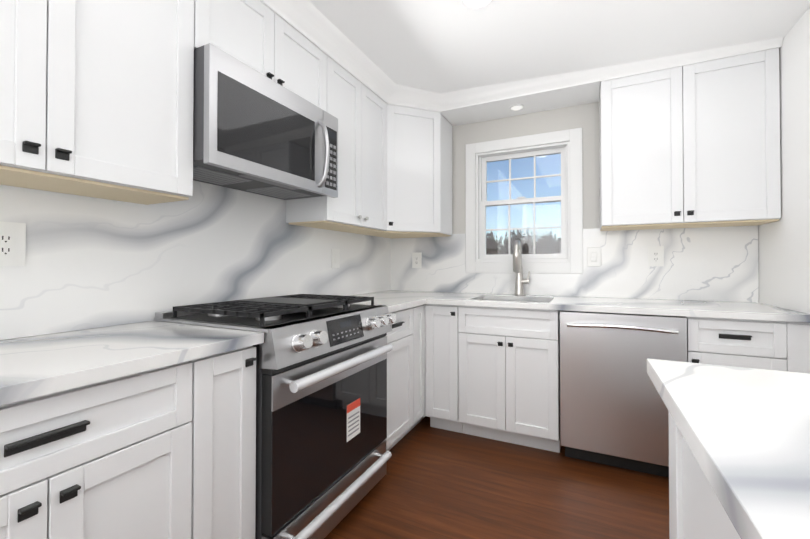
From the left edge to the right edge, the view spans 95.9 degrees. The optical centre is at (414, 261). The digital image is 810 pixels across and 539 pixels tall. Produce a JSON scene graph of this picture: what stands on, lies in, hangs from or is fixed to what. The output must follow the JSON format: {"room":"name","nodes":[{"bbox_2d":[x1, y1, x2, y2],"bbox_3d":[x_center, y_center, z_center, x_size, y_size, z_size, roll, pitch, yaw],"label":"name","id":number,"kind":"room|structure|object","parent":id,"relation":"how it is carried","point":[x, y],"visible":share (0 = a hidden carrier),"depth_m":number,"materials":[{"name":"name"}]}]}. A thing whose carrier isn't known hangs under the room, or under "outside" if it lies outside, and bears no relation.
{"room":"kitchen","nodes":[
{"label":"kitchen","id":0,"kind":"room"},
{"bbox_2d":[0,0,199,204],"bbox_3d":[-1.125,-0.698,1.009,0.300,0.918,0.865,0,-1,25],"label":"upper cabinet","id":1,"kind":"object","parent":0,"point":[96,98],"depth_m":1.09,"materials":[{"name":"white wood"}]},
{"bbox_2d":[0,180,391,339],"bbox_3d":[-0.959,-0.079,1.736,0.019,0.645,3.492,0,-1,25],"label":"backsplash","id":2,"kind":"structure","parent":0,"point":[91,262],"depth_m":1.51,"materials":[{"name":"stone"}]},
{"bbox_2d":[0,221,25,265],"bbox_3d":[-1.238,-0.053,1.106,0.009,0.134,0.088,0,-1,25],"label":"electrical outlet","id":3,"kind":"object","parent":2,"relation":"attached to","point":[12,243],"visible":1,"depth_m":1.12,"materials":[{"name":"white plastic"}]},
{"bbox_2d":[200,0,327,112],"bbox_3d":[-0.780,-0.966,1.745,0.300,0.367,0.752,0,-1,25],"label":"upper cabinet","id":4,"kind":"object","parent":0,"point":[248,31],"depth_m":1.64,"materials":[{"name":"white wood"}]},
{"bbox_2d":[193,43,337,199],"bbox_3d":[-0.717,-0.564,1.711,0.440,0.428,0.748,0,-1,25],"label":"microwave","id":5,"kind":"object","parent":4,"relation":"attached to","point":[255,132],"visible":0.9,"depth_m":1.53,"materials":[{"name":"grey metal"}]},
{"bbox_2d":[286,56,387,235],"bbox_3d":[-0.448,-0.683,2.405,0.337,0.918,0.726,0,-1,25],"label":"upper cabinet","id":6,"kind":"object","parent":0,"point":[361,204],"depth_m":2.28,"materials":[{"name":"white wood"}]},
{"bbox_2d":[324,416,668,538],"bbox_3d":[-0.179,1.194,0.396,2.804,0.100,5.474,0,-1,25],"label":"floor","id":7,"kind":"structure","parent":0,"point":[435,483],"depth_m":1.80,"materials":[{"name":"brown wood"}]},
{"bbox_2d":[0,354,219,538],"bbox_3d":[-1.031,0.711,0.883,0.605,0.876,0.735,0,-1,25],"label":"base cabinet","id":8,"kind":"object","parent":7,"relation":"on","point":[167,452],"depth_m":0.88,"materials":[{"name":"white wood"}]},
{"bbox_2d":[0,321,263,405],"bbox_3d":[-1.108,0.250,0.694,0.632,0.035,1.486,0,-1,25],"label":"countertop","id":9,"kind":"structure","parent":8,"relation":"on","point":[31,367],"depth_m":0.97,"materials":[{"name":"stone"}]},
{"bbox_2d":[220,346,255,538],"bbox_3d":[-0.866,0.715,1.233,0.605,0.876,0.280,0,-1,25],"label":"base cabinet","id":10,"kind":"object","parent":7,"relation":"on","point":[238,366],"depth_m":1.18,"materials":[{"name":"white"}]},
{"bbox_2d":[154,294,395,538],"bbox_3d":[-0.570,0.670,1.696,0.708,0.976,0.801,0,-1,25],"label":"range","id":11,"kind":"object","parent":7,"relation":"on","point":[323,456],"visible":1,"depth_m":1.44,"materials":[{"name":"silver"}]},
{"bbox_2d":[385,305,419,450],"bbox_3d":[-0.361,0.727,2.308,0.605,0.876,0.477,0,-1,25],"label":"base cabinet","id":12,"kind":"object","parent":7,"relation":"on","point":[403,361],"depth_m":2.24,"materials":[{"name":"white"}]},
{"bbox_2d":[432,304,491,433],"bbox_3d":[0.313,0.731,2.695,0.322,0.876,0.655,0,-1,25],"label":"base cabinet","id":13,"kind":"object","parent":7,"relation":"on","point":[452,325],"depth_m":2.42,"materials":[{"name":"white wood"}]},
{"bbox_2d":[350,294,427,312],"bbox_3d":[-0.332,0.268,2.342,0.633,0.035,0.571,0,-1,25],"label":"countertop","id":14,"kind":"structure","parent":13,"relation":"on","point":[395,302],"depth_m":2.39,"materials":[{"name":"stone"}]},
{"bbox_2d":[468,324,560,452],"bbox_3d":[0.694,0.837,2.542,0.614,0.660,0.605,0,-1,25],"label":"base cabinet","id":15,"kind":"object","parent":7,"relation":"on","point":[514,369],"depth_m":2.25,"materials":[{"name":"white wood"}]},
{"bbox_2d":[560,311,686,477],"bbox_3d":[1.231,0.728,2.233,0.604,0.872,0.657,0,-1,25],"label":"dishwasher","id":16,"kind":"object","parent":7,"relation":"on","point":[614,411],"visible":0.92,"depth_m":2.00,"materials":[{"name":"grey metal"}]},
{"bbox_2d":[669,413,740,538],"bbox_3d":[0.403,0.697,-0.453,0.774,0.876,2.484,0,-1,25],"label":"kitchen island","id":17,"kind":"object","parent":7,"relation":"on","point":[696,510],"depth_m":0.70,"materials":[{"name":"white"}]},
{"bbox_2d":[647,359,809,538],"bbox_3d":[0.385,0.239,-0.447,0.811,0.035,2.570,0,-1,25],"label":"island countertop","id":18,"kind":"structure","parent":17,"relation":"on","point":[745,432],"depth_m":0.49,"materials":[{"name":"stone"}]},
{"bbox_2d":[682,316,809,373],"bbox_3d":[1.746,0.724,2.048,0.473,0.876,0.605,0,-1,25],"label":"base cabinet","id":19,"kind":"object","parent":7,"relation":"on","point":[757,344],"depth_m":1.78,"materials":[{"name":"white wood"}]},
{"bbox_2d":[366,290,809,322],"bbox_3d":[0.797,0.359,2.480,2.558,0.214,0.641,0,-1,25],"label":"countertop","id":20,"kind":"structure","parent":19,"relation":"on","point":[685,308],"depth_m":2.11,"materials":[{"name":"stone"}]},
{"bbox_2d":[513,240,529,295],"bbox_3d":[0.785,0.048,2.696,0.114,0.410,0.174,0,-1,25],"label":"faucet","id":21,"kind":"object","parent":20,"relation":"on","point":[520,281],"visible":1,"depth_m":2.72,"materials":[{"name":"silver metal"}]},
{"bbox_2d":[444,93,599,273],"bbox_3d":[0.960,-0.050,2.832,2.564,2.440,0.120,0,-1,25],"label":"wall","id":22,"kind":"structure","parent":0,"point":[585,117],"depth_m":2.78,"materials":[{"name":"white paint"}]},
{"bbox_2d":[380,104,451,237],"bbox_3d":[-0.082,-0.678,2.878,0.596,0.918,0.647,0,-1,25],"label":"upper cabinet","id":23,"kind":"object","parent":22,"relation":"attached to","point":[419,140],"depth_m":2.73,"materials":[{"name":"white wood"}]},
{"bbox_2d":[466,128,582,273],"bbox_3d":[0.845,-0.438,2.880,0.874,1.056,0.138,0,-1,25],"label":"window unit","id":24,"kind":"structure","parent":22,"relation":"in","point":[484,203],"depth_m":2.84,"materials":[{"name":"white wood"}]},
{"bbox_2d":[392,225,758,302],"bbox_3d":[0.943,-0.068,2.761,2.529,0.645,0.018,0,-1,25],"label":"backsplash","id":25,"kind":"structure","parent":22,"relation":"attached to","point":[703,263],"depth_m":2.50,"materials":[{"name":"stone"}]},
{"bbox_2d":[412,252,421,267],"bbox_3d":[0.021,-0.011,3.177,0.088,0.134,0.009,0,-1,25],"label":"electrical outlet","id":26,"kind":"object","parent":25,"relation":"attached to","point":[417,260],"visible":1,"depth_m":3.17,"materials":[{"name":"white plastic"}]},
{"bbox_2d":[587,247,600,265],"bbox_3d":[1.272,-0.033,2.588,0.088,0.134,0.010,0,-1,25],"label":"electrical outlet","id":27,"kind":"object","parent":25,"relation":"attached to","point":[593,256],"visible":1,"depth_m":2.58,"materials":[{"name":"white plastic"}]},
{"bbox_2d":[648,246,663,265],"bbox_3d":[1.606,-0.034,2.431,0.088,0.134,0.009,0,-1,25],"label":"electrical outlet","id":28,"kind":"object","parent":25,"relation":"attached to","point":[655,255],"visible":1,"depth_m":2.43,"materials":[{"name":"white plastic"}]},
{"bbox_2d":[599,48,780,230],"bbox_3d":[1.630,-0.685,2.264,0.854,0.918,0.300,0,-1,25],"label":"upper cabinet","id":29,"kind":"object","parent":22,"relation":"attached to","point":[697,145],"depth_m":2.11,"materials":[{"name":"white"}]},
{"bbox_2d":[264,0,809,126],"bbox_3d":[-0.179,-1.290,0.422,2.804,0.252,5.474,0,-1,25],"label":"ceiling","id":30,"kind":"structure","parent":0,"point":[440,46],"depth_m":1.96,"materials":[{"name":"white paint"}]},
{"bbox_2d":[510,104,523,110],"bbox_3d":[0.756,-1.135,2.696,0.106,0.016,0.106,0,-1,25],"label":"recessed light","id":31,"kind":"object","parent":30,"relation":"in","point":[517,107],"visible":1,"depth_m":2.69,"materials":[{"name":"white"}]},
{"bbox_2d":[758,8,809,313],"bbox_3d":[1.035,-0.082,-0.162,0.120,2.440,5.474,0,-1,25],"label":"wall","id":32,"kind":"structure","parent":0,"point":[784,258],"depth_m":1.85,"materials":[{"name":"white paint"}]},
{"bbox_2d":[260,0,783,111],"bbox_3d":[-0.102,-1.229,0.206,2.236,0.136,4.906,0,-1,25],"label":"crown molding","id":33,"kind":"structure","parent":32,"relation":"attached to","point":[310,22],"depth_m":2.25,"materials":[{"name":"white wood"}]},
{"label":"outside","id":34,"kind":"structure","parent":0,"visible":0},
{"bbox_2d":[486,207,560,254],"bbox_3d":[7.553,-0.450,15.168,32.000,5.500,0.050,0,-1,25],"label":"trees","id":35,"kind":"object","parent":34,"point":[526,249],"depth_m":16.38,"materials":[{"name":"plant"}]}
]}

